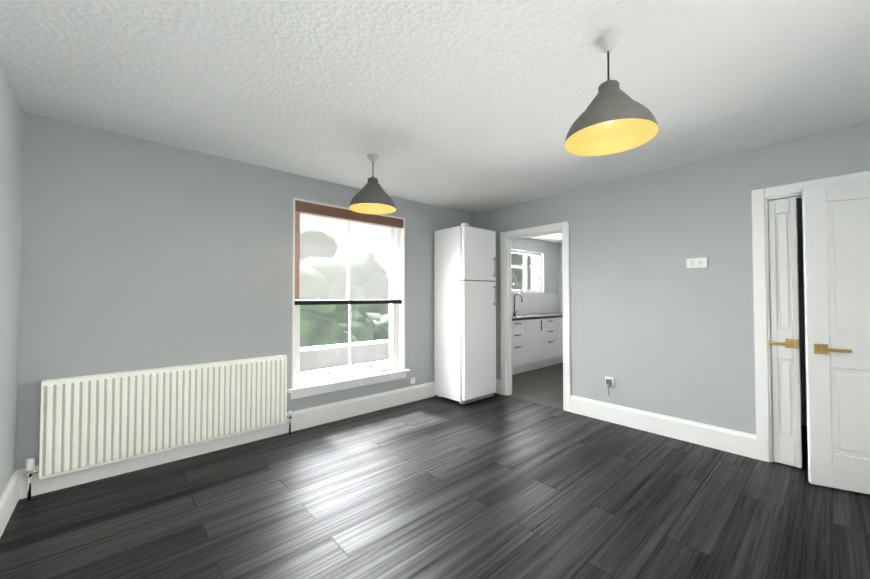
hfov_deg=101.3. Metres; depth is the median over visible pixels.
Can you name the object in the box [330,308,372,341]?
tree
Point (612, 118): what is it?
pendant light
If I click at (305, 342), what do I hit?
tree
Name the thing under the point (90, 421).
radiator
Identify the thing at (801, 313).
wall
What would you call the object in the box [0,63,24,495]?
wall
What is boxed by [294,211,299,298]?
strip
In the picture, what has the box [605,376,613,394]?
socket
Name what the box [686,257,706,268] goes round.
double light switch
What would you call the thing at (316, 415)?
baseboard
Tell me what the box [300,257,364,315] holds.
tree
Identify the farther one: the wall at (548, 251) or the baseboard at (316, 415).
the wall at (548, 251)
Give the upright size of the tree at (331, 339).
3.714 m
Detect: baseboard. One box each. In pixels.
[0,469,18,537]
[17,382,437,499]
[495,379,500,393]
[570,395,756,458]
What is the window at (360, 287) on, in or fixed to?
in the wall at (138, 254)
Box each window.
[294,213,398,384]
[512,250,545,292]
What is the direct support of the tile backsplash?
attached to the wall at (548, 251)
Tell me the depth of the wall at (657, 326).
3.16 m
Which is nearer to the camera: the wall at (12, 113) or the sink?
the wall at (12, 113)
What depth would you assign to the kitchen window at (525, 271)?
7.08 m
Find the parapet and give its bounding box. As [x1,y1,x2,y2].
[300,343,388,371]
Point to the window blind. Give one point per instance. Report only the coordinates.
(324, 211)
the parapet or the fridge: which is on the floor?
the fridge
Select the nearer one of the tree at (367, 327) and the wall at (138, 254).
the wall at (138, 254)
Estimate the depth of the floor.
2.08 m
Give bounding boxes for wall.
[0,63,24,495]
[16,112,470,469]
[471,121,869,434]
[511,238,557,312]
[558,243,562,312]
[797,198,806,425]
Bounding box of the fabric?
[298,212,400,300]
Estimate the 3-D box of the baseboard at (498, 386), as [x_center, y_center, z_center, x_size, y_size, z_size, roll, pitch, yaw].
[0.671,1.251,4.739,0.018,0.180,0.520,1,-2,-42]
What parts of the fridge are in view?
door, handle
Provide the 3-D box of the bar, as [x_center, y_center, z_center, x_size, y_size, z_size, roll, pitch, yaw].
[-0.870,0.136,3.792,1.262,0.042,0.030,1,-2,-42]
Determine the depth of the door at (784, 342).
2.64 m
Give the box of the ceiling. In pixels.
[0,0,869,243]
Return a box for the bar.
[294,300,401,304]
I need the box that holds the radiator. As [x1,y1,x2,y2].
[25,355,291,499]
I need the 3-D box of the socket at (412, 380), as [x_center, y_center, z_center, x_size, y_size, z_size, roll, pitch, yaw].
[-0.267,1.085,4.237,0.070,0.070,0.019,1,-2,-42]
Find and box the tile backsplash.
[512,293,558,314]
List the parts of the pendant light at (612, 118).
cord, lamp shade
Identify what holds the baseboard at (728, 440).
attached to the wall at (657, 326)
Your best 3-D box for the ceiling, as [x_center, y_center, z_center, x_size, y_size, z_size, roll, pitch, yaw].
[1.396,-1.116,3.498,7.800,0.060,5.250,1,-2,-42]
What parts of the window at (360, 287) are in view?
window sash, sash glass, window sash, sash glass, window box frame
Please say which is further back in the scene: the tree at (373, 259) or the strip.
the tree at (373, 259)
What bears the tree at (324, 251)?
on the ground
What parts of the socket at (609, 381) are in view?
plate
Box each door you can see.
[768,197,802,467]
[802,181,869,493]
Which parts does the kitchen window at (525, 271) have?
glass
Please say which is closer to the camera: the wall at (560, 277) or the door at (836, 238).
the door at (836, 238)
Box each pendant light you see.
[349,153,395,213]
[564,33,658,155]
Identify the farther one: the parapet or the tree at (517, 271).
the tree at (517, 271)
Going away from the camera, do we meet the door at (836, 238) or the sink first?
the door at (836, 238)
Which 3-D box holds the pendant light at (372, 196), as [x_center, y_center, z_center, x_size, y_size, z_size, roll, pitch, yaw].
[-0.509,-0.877,2.922,0.380,0.439,0.380,1,-2,-42]
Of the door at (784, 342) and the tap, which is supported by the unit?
the tap
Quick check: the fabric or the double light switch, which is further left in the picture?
the fabric
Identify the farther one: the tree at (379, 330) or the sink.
the tree at (379, 330)
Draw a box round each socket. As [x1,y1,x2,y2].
[410,377,414,383]
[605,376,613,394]
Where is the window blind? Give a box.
[295,200,402,228]
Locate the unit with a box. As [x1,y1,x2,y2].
[512,293,562,374]
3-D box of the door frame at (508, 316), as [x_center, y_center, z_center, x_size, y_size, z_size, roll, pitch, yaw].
[1.199,0.331,4.257,0.100,2.000,0.790,1,-2,-42]
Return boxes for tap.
[513,293,522,314]
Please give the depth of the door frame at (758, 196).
2.71 m
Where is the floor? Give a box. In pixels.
[0,363,869,578]
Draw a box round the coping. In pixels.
[300,339,388,351]
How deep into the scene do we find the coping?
7.60 m
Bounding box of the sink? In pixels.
[512,314,547,316]
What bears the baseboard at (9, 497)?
attached to the wall at (12, 113)
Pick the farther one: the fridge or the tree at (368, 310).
the tree at (368, 310)
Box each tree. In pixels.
[298,265,335,346]
[300,224,337,261]
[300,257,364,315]
[309,317,358,346]
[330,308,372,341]
[333,256,388,314]
[350,251,387,275]
[362,312,388,340]
[512,253,530,289]
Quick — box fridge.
[434,223,495,403]
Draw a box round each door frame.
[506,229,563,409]
[751,171,869,461]
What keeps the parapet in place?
on the terrace
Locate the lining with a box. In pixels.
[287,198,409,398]

